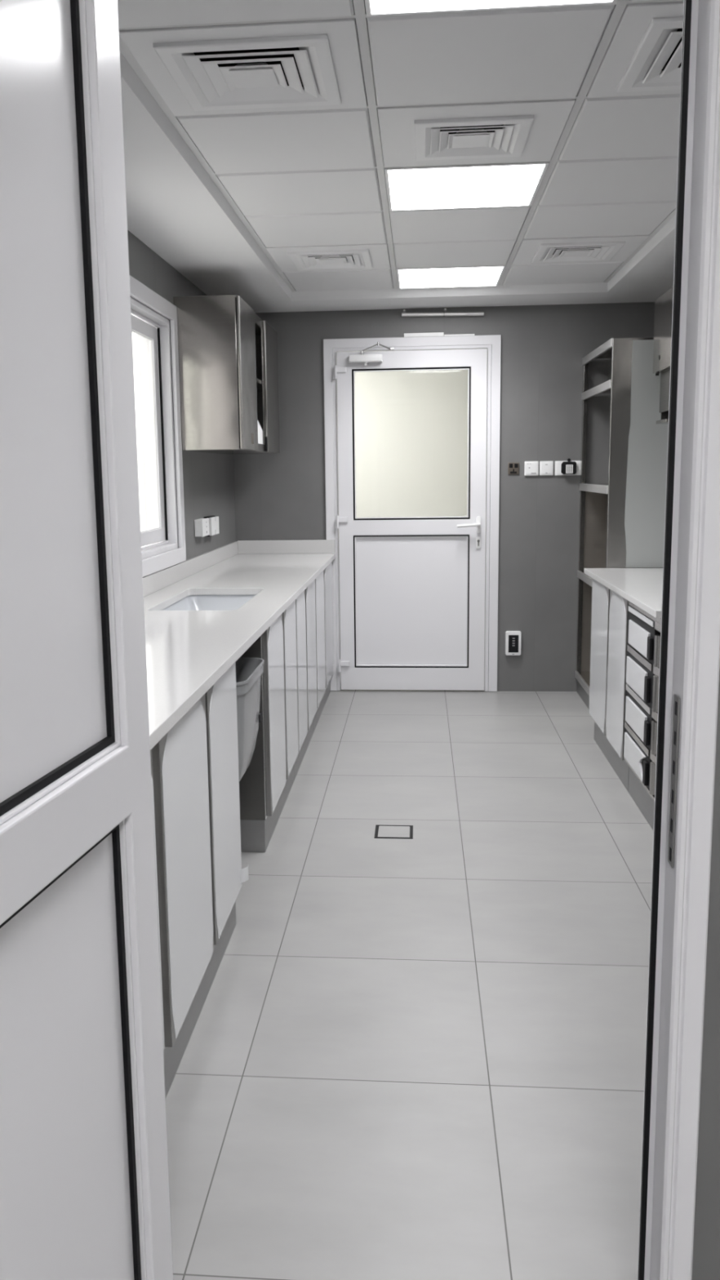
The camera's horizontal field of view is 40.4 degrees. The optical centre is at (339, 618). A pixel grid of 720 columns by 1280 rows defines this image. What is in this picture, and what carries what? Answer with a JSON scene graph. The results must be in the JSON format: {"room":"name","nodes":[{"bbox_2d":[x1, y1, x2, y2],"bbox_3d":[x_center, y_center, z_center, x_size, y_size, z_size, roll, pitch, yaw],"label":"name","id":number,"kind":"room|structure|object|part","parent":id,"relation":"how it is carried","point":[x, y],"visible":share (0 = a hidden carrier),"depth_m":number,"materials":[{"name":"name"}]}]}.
{"room":"kitchen","nodes":[
{"label":"kitchen","id":0,"kind":"room"},
{"bbox_2d":[127,230,235,559],"bbox_3d":[-0.975,-0.503,3.997,0.160,2.750,4.990,0,9,5],"label":"wall","id":1,"kind":"structure","parent":0,"point":[208,478],"depth_m":5.31,"materials":[{"name":"grey paint"}]},
{"bbox_2d":[128,275,186,577],"bbox_3d":[-0.948,-0.809,4.190,0.178,1.264,1.545,0,9,5],"label":"window","id":2,"kind":"structure","parent":1,"relation":"in","point":[160,550],"depth_m":4.82,"materials":[{"name":"white plastic"}]},
{"bbox_3d":[-0.925,-0.856,4.507,0.032,1.033,0.669,0,9,5],"label":"sash","id":3,"kind":"part","parent":2,"relation":"part of","materials":[{"name":"white plastic"}]},
{"bbox_2d":[194,517,208,537],"bbox_3d":[-0.756,-0.504,5.384,0.046,0.096,0.166,0,9,5],"label":"wall socket","id":4,"kind":"object","parent":1,"relation":"attached to","point":[201,526],"visible":1,"depth_m":5.31,"materials":[{"name":"white plastic"}]},
{"bbox_3d":[-0.738,-0.504,5.382,0.008,0.096,0.166,0,9,5],"label":"plate","id":5,"kind":"part","parent":4,"relation":"part of","materials":[{"name":"white plastic"}]},
{"bbox_2d":[203,515,218,536],"bbox_3d":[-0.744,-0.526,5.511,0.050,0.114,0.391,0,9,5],"label":"wall socket","id":6,"kind":"object","parent":1,"relation":"attached to","point":[213,521],"visible":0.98,"depth_m":5.56,"materials":[{"name":"white plastic"}]},
{"bbox_2d":[173,294,279,454],"bbox_3d":[-0.600,-1.326,5.541,0.332,0.752,1.320,0,9,5],"label":"upper cabinet","id":7,"kind":"object","parent":1,"relation":"attached to","point":[228,368],"visible":0.96,"depth_m":4.92,"materials":[{"name":"metal"}]},
{"bbox_3d":[-0.478,-1.263,5.110,0.015,0.747,0.464,0,9,5],"label":"door","id":8,"kind":"part","parent":7,"relation":"part of","materials":[{"name":"metal"}]},
{"bbox_2d":[237,377,262,391],"bbox_3d":[-0.608,-1.347,5.539,0.300,0.020,1.295,0,9,5],"label":"shelf","id":9,"kind":"object","parent":7,"relation":"attached to","point":[259,383],"depth_m":5.65,"materials":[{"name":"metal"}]},
{"bbox_2d":[238,414,262,445],"bbox_3d":[-0.502,-1.072,5.561,0.086,0.201,0.320,0,9,5],"label":"box","id":10,"kind":"object","parent":7,"relation":"in","point":[260,429],"visible":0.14,"depth_m":5.61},
{"bbox_3d":[-0.461,-0.960,5.207,0.001,0.056,0.065,0,9,5],"label":"emblem plate","id":11,"kind":"part","parent":7,"relation":"part of","materials":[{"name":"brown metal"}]},
{"bbox_3d":[-0.454,-1.327,5.532,0.004,0.750,0.375,0,9,5],"label":"frame","id":12,"kind":"part","parent":7,"relation":"part of","materials":[{"name":"metal"}]},
{"bbox_3d":[-0.410,-1.388,5.933,0.015,0.747,0.491,0,9,5],"label":"door","id":13,"kind":"part","parent":7,"relation":"part of","materials":[{"name":"metal"}]},
{"bbox_2d":[117,0,684,312],"bbox_3d":[0.481,-1.788,3.758,3.105,0.375,5.140,0,9,5],"label":"ceiling","id":14,"kind":"structure","parent":0,"point":[223,197],"depth_m":3.27,"materials":[{"name":"white paint"}]},
{"bbox_2d":[152,34,341,111],"bbox_3d":[-0.227,-1.514,2.584,0.430,0.162,0.430,0,9,5],"label":"ceiling vent","id":15,"kind":"object","parent":14,"relation":"in","point":[290,71],"visible":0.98,"depth_m":2.59,"materials":[{"name":"white metal"}]},
{"bbox_3d":[-0.226,-1.446,2.594,0.116,0.024,0.116,0,9,5],"label":"plate","id":16,"kind":"part","parent":15,"relation":"part of","materials":[{"name":"white metal"}]},
{"bbox_2d":[287,248,372,271],"bbox_3d":[-0.039,-1.859,4.858,0.390,0.162,0.390,0,9,5],"label":"ceiling vent","id":17,"kind":"object","parent":14,"relation":"in","point":[340,259],"visible":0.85,"depth_m":4.84,"materials":[{"name":"white metal"}]},
{"bbox_3d":[-0.038,-1.792,4.869,0.116,0.024,0.116,0,9,5],"label":"plate","id":18,"kind":"part","parent":17,"relation":"part of","materials":[{"name":"white metal"}]},
{"bbox_2d":[395,265,506,288],"bbox_3d":[0.606,-1.890,5.386,0.571,0.026,0.557,0,9,5],"label":"recessed light","id":19,"kind":"object","parent":14,"relation":"in","point":[486,275],"visible":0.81,"depth_m":5.36,"materials":[{"name":"white plastic"}]},
{"bbox_2d":[384,161,549,211],"bbox_3d":[0.466,-1.631,3.680,0.571,0.026,0.557,0,9,5],"label":"recessed light","id":20,"kind":"object","parent":14,"relation":"in","point":[513,184],"visible":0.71,"depth_m":3.65,"materials":[{"name":"white plastic"}]},
{"bbox_2d":[413,115,533,160],"bbox_3d":[0.418,-1.601,3.103,0.357,0.162,0.357,0,9,5],"label":"ceiling vent","id":21,"kind":"object","parent":14,"relation":"in","point":[506,136],"visible":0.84,"depth_m":3.10,"materials":[{"name":"white metal"}]},
{"bbox_3d":[0.419,-1.533,3.114,0.116,0.024,0.116,0,9,5],"label":"plate","id":22,"kind":"part","parent":21,"relation":"part of","materials":[{"name":"white metal"}]},
{"bbox_2d":[364,0,617,16],"bbox_3d":[0.325,-1.372,1.975,0.571,0.026,0.557,0,9,5],"label":"recessed light","id":23,"kind":"object","parent":14,"relation":"in","point":[373,7],"visible":1,"depth_m":2.23,"materials":[{"name":"white plastic"}]},
{"bbox_2d":[531,240,625,263],"bbox_3d":[1.157,-1.861,4.760,0.390,0.162,0.390,0,9,5],"label":"ceiling vent","id":24,"kind":"object","parent":14,"relation":"in","point":[593,251],"visible":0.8,"depth_m":4.75,"materials":[{"name":"white metal"}]},
{"bbox_3d":[1.157,-1.793,4.770,0.116,0.024,0.116,0,9,5],"label":"plate","id":25,"kind":"part","parent":24,"relation":"part of","materials":[{"name":"white metal"}]},
{"bbox_2d":[616,16,683,92],"bbox_3d":[0.969,-1.515,2.485,0.430,0.162,0.430,0,9,5],"label":"ceiling vent","id":26,"kind":"object","parent":14,"relation":"in","point":[655,64],"visible":0.48,"depth_m":2.53,"materials":[{"name":"white metal"}]},
{"bbox_2d":[164,689,653,1279],"bbox_3d":[0.421,1.040,3.269,4.100,0.120,10.600,0,9,5],"label":"floor","id":27,"kind":"structure","parent":0,"point":[422,1057],"depth_m":2.63,"materials":[{"name":"tile"}]},
{"bbox_2d":[150,749,164,1065],"bbox_3d":[-0.722,0.730,2.016,0.624,0.895,0.428,0,9,5],"label":"base cabinet","id":28,"kind":"object","parent":27,"relation":"on","point":[151,761],"visible":0.02,"depth_m":2.15,"materials":[{"name":"metal"}]},
{"bbox_2d":[142,539,335,750],"bbox_3d":[-0.550,-0.103,4.105,0.666,0.120,4.827,0,9,5],"label":"countertop","id":29,"kind":"structure","parent":28,"relation":"on","point":[188,652],"depth_m":3.79,"materials":[{"name":"white stone"}]},
{"bbox_2d":[161,595,255,610],"bbox_3d":[-0.551,0.029,4.216,0.417,0.172,0.800,0,9,5],"label":"sink basin","id":30,"kind":"object","parent":29,"relation":"in","point":[191,602],"visible":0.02,"depth_m":4.56,"materials":[{"name":"ceramic"}]},
{"bbox_2d":[151,662,248,1099],"bbox_3d":[-0.655,0.626,2.694,0.645,0.895,0.944,0,9,5],"label":"base cabinet","id":31,"kind":"object","parent":27,"relation":"on","point":[201,875],"visible":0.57,"depth_m":2.50,"materials":[{"name":"white laminate"},{"name":"grey laminate"},{"name":"steel"}]},
{"bbox_3d":[-0.399,0.561,2.661,0.046,0.763,0.938,0,9,5],"label":"frame","id":32,"kind":"part","parent":31,"relation":"part of","materials":[{"name":"laminate"}]},
{"bbox_3d":[-0.384,0.592,2.452,0.018,0.750,0.468,0,9,5],"label":"door","id":33,"kind":"part","parent":31,"relation":"part of","materials":[{"name":"metal"}]},
{"bbox_3d":[-0.346,0.522,2.913,0.018,0.750,0.408,0,9,5],"label":"door","id":34,"kind":"part","parent":31,"relation":"part of","materials":[{"name":"laminate"}]},
{"bbox_2d":[235,657,264,781],"bbox_3d":[-0.463,0.346,3.338,0.372,0.350,0.450,0,9,5],"label":"waste bin","id":35,"kind":"object","parent":31,"relation":"attached to","point":[249,671],"visible":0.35,"depth_m":3.28,"materials":[{"name":"grey plastic"}]},
{"bbox_2d":[239,600,298,852],"bbox_3d":[-0.543,0.399,4.192,0.624,0.895,0.885,0,9,5],"label":"base cabinet","id":36,"kind":"object","parent":27,"relation":"on","point":[265,786],"visible":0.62,"depth_m":3.85,"materials":[{"name":"white laminate"},{"name":"grey laminate"},{"name":"steel"}]},
{"bbox_3d":[-0.276,0.334,4.160,0.046,0.763,0.884,0,9,5],"label":"frame","id":37,"kind":"part","parent":36,"relation":"part of","materials":[{"name":"metal"}]},
{"bbox_3d":[-0.260,0.364,3.954,0.018,0.750,0.429,0,9,5],"label":"door","id":38,"kind":"part","parent":36,"relation":"part of","materials":[{"name":"metal"}]},
{"bbox_3d":[-0.224,0.298,4.390,0.018,0.750,0.397,0,9,5],"label":"door","id":39,"kind":"part","parent":36,"relation":"part of","materials":[{"name":"metal"}]},
{"bbox_2d":[293,579,317,780],"bbox_3d":[-0.471,0.268,5.056,0.624,0.895,0.862,0,9,5],"label":"base cabinet","id":40,"kind":"object","parent":27,"relation":"on","point":[305,608],"visible":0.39,"depth_m":4.95,"materials":[{"name":"laminate"}]},
{"bbox_3d":[-0.191,0.237,4.787,0.018,0.750,0.368,0,9,5],"label":"door","id":41,"kind":"part","parent":40,"relation":"part of","materials":[{"name":"laminate"}]},
{"bbox_3d":[-0.156,0.172,5.216,0.018,0.750,0.442,0,9,5],"label":"door","id":42,"kind":"part","parent":40,"relation":"part of","materials":[{"name":"laminate"}]},
{"bbox_2d":[313,561,333,732],"bbox_3d":[-0.392,0.122,6.017,0.624,0.895,1.082,0,9,5],"label":"base cabinet","id":43,"kind":"object","parent":27,"relation":"on","point":[324,581],"visible":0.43,"depth_m":5.90,"materials":[{"name":"laminate"}]},
{"bbox_3d":[-0.116,0.099,5.697,0.018,0.750,0.482,0,9,5],"label":"door","id":44,"kind":"part","parent":43,"relation":"part of","materials":[{"name":"metal"}]},
{"bbox_3d":[-0.072,0.018,6.233,0.018,0.750,0.543,0,9,5],"label":"door","id":45,"kind":"part","parent":43,"relation":"part of","materials":[{"name":"metal"}]},
{"bbox_2d":[374,824,413,839],"bbox_3d":[0.224,0.870,3.998,0.155,0.002,0.145,0,9,5],"label":"floor drain","id":46,"kind":"object","parent":27,"relation":"on","point":[384,831],"visible":1,"depth_m":4.00,"materials":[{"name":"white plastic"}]},
{"bbox_2d":[589,578,629,791],"bbox_3d":[1.638,0.283,4.796,0.651,0.887,0.890,0,9,5],"label":"base cabinet","id":47,"kind":"object","parent":27,"relation":"on","point":[610,610],"visible":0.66,"depth_m":4.73,"materials":[{"name":"metal"}]},
{"bbox_3d":[1.321,0.402,4.803,0.014,0.340,0.014,0,9,5],"label":"pull rail","id":48,"kind":"part","parent":47,"relation":"part of","materials":[{"name":"metal"}]},
{"bbox_3d":[1.339,0.180,5.014,0.018,0.734,0.458,0,9,5],"label":"door","id":49,"kind":"part","parent":47,"relation":"part of","materials":[{"name":"laminate"}]},
{"bbox_3d":[1.303,0.248,4.567,0.018,0.734,0.394,0,9,5],"label":"door","id":50,"kind":"part","parent":47,"relation":"part of","materials":[{"name":"metal"}]},
{"bbox_2d":[584,568,662,617],"bbox_3d":[1.609,-0.141,4.528,0.663,0.028,1.658,0,9,5],"label":"countertop","id":51,"kind":"structure","parent":47,"relation":"on","point":[642,587],"depth_m":4.64,"materials":[{"name":"white stone"}]},
{"bbox_2d":[574,337,668,709],"bbox_3d":[1.773,-0.506,5.801,0.545,2.144,0.975,0,9,5],"label":"shelf unit","id":52,"kind":"object","parent":27,"relation":"on","point":[622,519],"visible":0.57,"depth_m":5.30,"materials":[{"name":"metal"}]},
{"bbox_3d":[1.560,-0.623,6.277,0.026,2.040,0.036,0,9,5],"label":"corner post","id":53,"kind":"part","parent":52,"relation":"part of","materials":[{"name":"metal"}]},
{"bbox_3d":[1.784,0.416,5.944,0.524,0.006,0.935,0,9,5],"label":"shelf","id":54,"kind":"part","parent":52,"relation":"part of","materials":[{"name":"metal"}]},
{"bbox_3d":[1.821,-0.224,6.327,0.537,1.230,0.016,0,9,5],"label":"panel","id":55,"kind":"part","parent":52,"relation":"part of","materials":[{"name":"metal"}]},
{"bbox_3d":[1.767,-0.792,5.762,0.524,0.006,0.935,0,9,5],"label":"shelf","id":56,"kind":"part","parent":52,"relation":"part of","materials":[{"name":"metal"}]},
{"bbox_3d":[1.760,-1.349,5.678,0.524,0.006,0.935,0,9,5],"label":"shelf","id":57,"kind":"part","parent":52,"relation":"part of","materials":[{"name":"laminate"}]},
{"bbox_3d":[1.757,-1.562,5.646,0.524,0.006,0.935,0,9,5],"label":"shelf","id":58,"kind":"part","parent":52,"relation":"part of","materials":[{"name":"laminate"}]},
{"bbox_3d":[1.736,-0.482,5.326,0.541,2.040,0.022,0,9,5],"label":"panel","id":59,"kind":"part","parent":52,"relation":"part of","materials":[{"name":"metal"}]},
{"bbox_2d":[623,600,661,831],"bbox_3d":[1.550,0.437,3.779,0.659,0.888,1.168,0,9,5],"label":"drawer unit","id":60,"kind":"object","parent":27,"relation":"on","point":[644,629],"visible":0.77,"depth_m":4.04,"materials":[{"name":"metal"}]},
{"bbox_3d":[1.261,0.589,4.173,0.010,0.112,0.382,0,9,5],"label":"drawer","id":61,"kind":"part","parent":60,"relation":"part of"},
{"bbox_3d":[1.259,0.423,4.148,0.010,0.110,0.372,0,9,5],"label":"drawer","id":62,"kind":"part","parent":60,"relation":"part of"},
{"bbox_3d":[1.262,0.506,4.151,0.005,0.026,0.455,0,9,5],"label":"rail","id":63,"kind":"part","parent":60,"relation":"part of","materials":[{"name":"metal"}]},
{"bbox_3d":[1.258,0.249,4.137,0.010,0.118,0.362,0,9,5],"label":"drawer","id":64,"kind":"part","parent":60,"relation":"part of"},
{"bbox_3d":[1.260,0.336,4.126,0.005,0.026,0.455,0,9,5],"label":"rail","id":65,"kind":"part","parent":60,"relation":"part of","materials":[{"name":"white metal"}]},
{"bbox_3d":[1.255,0.708,3.845,0.036,0.015,1.141,0,9,5],"label":"rail","id":66,"kind":"part","parent":60,"relation":"part of","materials":[{"name":"metal"}]},
{"bbox_3d":[1.258,0.161,4.099,0.005,0.028,0.455,0,9,5],"label":"rail","id":67,"kind":"part","parent":60,"relation":"part of","materials":[{"name":"metal"}]},
{"bbox_3d":[1.254,0.082,4.088,0.010,0.104,0.365,0,9,5],"label":"drawer","id":68,"kind":"part","parent":60,"relation":"part of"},
{"bbox_3d":[1.255,-0.012,4.073,0.005,0.022,0.455,0,9,5],"label":"rail","id":69,"kind":"part","parent":60,"relation":"part of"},
{"bbox_3d":[1.249,0.630,3.864,0.040,0.126,0.040,0,9,5],"label":"rounded post","id":70,"kind":"part","parent":60,"relation":"part of","materials":[{"name":"metal"}]},
{"bbox_3d":[1.247,0.466,3.840,0.040,0.130,0.040,0,9,5],"label":"rounded post","id":71,"kind":"part","parent":60,"relation":"part of","materials":[{"name":"metal"}]},
{"bbox_3d":[1.244,0.292,3.813,0.040,0.142,0.040,0,9,5],"label":"rounded post","id":72,"kind":"part","parent":60,"relation":"part of","materials":[{"name":"metal"}]},
{"bbox_3d":[1.242,0.124,3.788,0.040,0.122,0.040,0,9,5],"label":"rounded post","id":73,"kind":"part","parent":60,"relation":"part of","materials":[{"name":"metal"}]},
{"bbox_2d":[354,369,469,518],"bbox_3d":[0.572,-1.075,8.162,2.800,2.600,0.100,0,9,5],"label":"window","id":74,"kind":"structure","parent":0,"point":[411,426],"depth_m":8.05,"materials":[{"name":"beige glass"}]},
{"bbox_2d":[233,271,655,691],"bbox_3d":[0.701,-0.889,6.409,3.105,2.750,0.150,0,9,5],"label":"wall","id":75,"kind":"structure","parent":0,"point":[282,495],"depth_m":6.30,"materials":[{"name":"grey paint"}]},
{"bbox_2d":[333,342,487,690],"bbox_3d":[0.460,-0.637,6.353,0.976,2.249,0.130,0,9,5],"label":"door","id":76,"kind":"structure","parent":75,"relation":"in","point":[412,588],"depth_m":6.42,"materials":[{"name":"white plastic"}]},
{"bbox_3d":[0.245,-1.709,6.178,0.210,0.072,0.072,-2,9,-6],"label":"closer arm","id":77,"kind":"part","parent":76,"relation":"part of","materials":[{"name":"metal"}]},
{"bbox_3d":[0.476,-0.115,6.462,0.752,0.877,0.025,0,9,5],"label":"panel","id":78,"kind":"part","parent":76,"relation":"part of","materials":[{"name":"white plastic"}]},
{"bbox_3d":[0.834,-0.603,6.293,0.149,0.028,0.058,0,9,5],"label":"lever","id":79,"kind":"part","parent":76,"relation":"part of","materials":[{"name":"white plastic"}]},
{"bbox_3d":[0.902,-0.494,6.337,0.032,0.075,0.008,0,9,5],"label":"keyhole plate","id":80,"kind":"part","parent":76,"relation":"part of","materials":[{"name":"white plastic"}]},
{"bbox_3d":[0.901,-0.610,6.319,0.030,0.110,0.010,0,9,5],"label":"handle","id":81,"kind":"part","parent":76,"relation":"part of","materials":[{"name":"white plastic"}]},
{"bbox_2d":[323,334,501,691],"bbox_3d":[0.480,-0.664,6.445,1.125,2.296,0.162,0,9,5],"label":"door frame","id":82,"kind":"structure","parent":75,"relation":"attached to","point":[492,343],"depth_m":6.31,"materials":[{"name":"white plastic"}]},
{"bbox_2d":[404,332,444,337],"bbox_3d":[0.536,-1.801,6.197,0.251,0.024,0.020,0,9,5],"label":"strip","id":83,"kind":"object","parent":82,"relation":"on","point":[432,334],"visible":1,"depth_m":6.19,"materials":[{"name":"white plastic"}]},
{"bbox_2d":[444,333,474,336],"bbox_3d":[0.759,-1.794,6.179,0.192,0.010,0.020,0,9,5],"label":"strip","id":84,"kind":"object","parent":82,"relation":"on","point":[454,335],"visible":1,"depth_m":6.17,"materials":[{"name":"white plastic"}]},
{"bbox_2d":[401,311,484,316],"bbox_3d":[0.651,-1.919,6.160,0.515,0.034,0.038,0,9,5],"label":"wall bar","id":85,"kind":"object","parent":75,"relation":"attached to","point":[441,313],"visible":1,"depth_m":6.14,"materials":[{"name":"white metal"}]},
{"bbox_2d":[505,631,521,655],"bbox_3d":[1.148,0.160,6.439,0.105,0.161,0.030,0,9,5],"label":"controller","id":86,"kind":"object","parent":75,"relation":"attached to","point":[513,638],"visible":1,"depth_m":6.43,"materials":[{"name":"white plastic"}]},
{"bbox_2d":[507,462,519,474],"bbox_3d":[1.120,-0.967,6.279,0.070,0.075,0.012,0,9,5],"label":"wall socket","id":87,"kind":"object","parent":75,"relation":"attached to","point":[513,468],"visible":1,"depth_m":6.28,"materials":[{"name":"brown metal"}]},
{"bbox_2d":[524,461,538,475],"bbox_3d":[1.233,-0.965,6.268,0.088,0.090,0.017,0,9,5],"label":"wall switch","id":88,"kind":"object","parent":75,"relation":"attached to","point":[531,468],"visible":1,"depth_m":6.26,"materials":[{"name":"white plastic"}]},
{"bbox_2d":[539,461,553,475],"bbox_3d":[1.327,-0.965,6.261,0.086,0.090,0.017,0,9,5],"label":"wall switch","id":89,"kind":"object","parent":75,"relation":"attached to","point":[546,468],"visible":1,"depth_m":6.25,"materials":[{"name":"white plastic"}]},
{"bbox_2d":[555,460,581,475],"bbox_3d":[1.462,-0.964,6.250,0.164,0.092,0.016,0,9,5],"label":"double socket","id":90,"kind":"object","parent":75,"relation":"attached to","point":[557,464],"visible":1,"depth_m":6.24,"materials":[{"name":"white plastic"}]},
{"bbox_3d":[1.411,-0.963,6.248,0.042,0.074,0.003,0,9,5],"label":"panel","id":91,"kind":"part","parent":90,"relation":"part of","materials":[{"name":"white plastic"}]},
{"bbox_2d":[560,458,576,475],"bbox_3d":[1.462,-0.968,6.221,0.092,0.106,0.038,0,9,5],"label":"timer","id":92,"kind":"object","parent":90,"relation":"attached to","point":[568,467],"visible":1,"depth_m":6.21,"materials":[{"name":"black plastic"}]},
{"bbox_3d":[1.510,-0.963,6.239,0.042,0.074,0.003,0,9,5],"label":"panel","id":93,"kind":"part","parent":90,"relation":"part of","materials":[{"name":"white plastic"}]},
{"bbox_2d":[692,671,719,1279],"bbox_3d":[0.296,-0.143,1.496,3.785,2.750,0.160,0,9,5],"label":"wall","id":94,"kind":"structure","parent":0,"point":[706,1247],"depth_m":1.53,"materials":[{"name":"grey paint"}]},
{"bbox_2d":[0,0,173,1279],"bbox_3d":[-0.367,0.213,1.050,0.124,2.173,0.860,1,9,11],"label":"door","id":95,"kind":"structure","parent":94,"relation":"in","point":[84,1177],"depth_m":1.26,"materials":[{"name":"white plastic"}]},
{"bbox_3d":[-0.410,-0.273,0.984,0.020,1.017,0.696,1,9,11],"label":"panel","id":96,"kind":"part","parent":95,"relation":"part of","materials":[{"name":"white plastic"}]},
{"bbox_3d":[-0.396,0.742,1.137,0.020,0.823,0.696,1,9,11],"label":"panel","id":97,"kind":"part","parent":95,"relation":"part of","materials":[{"name":"white plastic"}]},
{"bbox_2d":[637,0,719,1279],"bbox_3d":[0.064,0.104,1.531,0.980,2.256,0.180,0,9,5],"label":"door frame","id":98,"kind":"structure","parent":94,"relation":"attached to","point":[690,656],"depth_m":1.42,"materials":[{"name":"white plastic"}]},
{"bbox_3d":[0.498,0.242,1.455,0.002,0.260,0.028,0,9,5],"label":"strike plate","id":99,"kind":"part","parent":98,"relation":"part of","materials":[{"name":"metal"}]},
{"bbox_3d":[1.960,-0.506,3.755,0.160,2.750,4.990,0,9,5],"label":"wall","id":100,"kind":"structure","parent":0,"visible":0},
{"bbox_2d":[653,287,673,373],"bbox_3d":[1.759,-1.378,4.542,0.366,0.370,0.950,0,9,5],"label":"upper cabinet","id":101,"kind":"object","parent":100,"relation":"attached to","point":[664,304],"visible":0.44,"depth_m":4.83,"materials":[{"name":"metal"}]},
{"bbox_2d":[655,369,670,424],"bbox_3d":[1.727,-1.122,4.944,0.218,0.256,0.210,0,9,5],"label":"dispenser","id":102,"kind":"object","parent":101,"relation":"attached to","point":[664,376],"visible":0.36,"depth_m":4.96,"materials":[{"name":"metal"}]}
]}

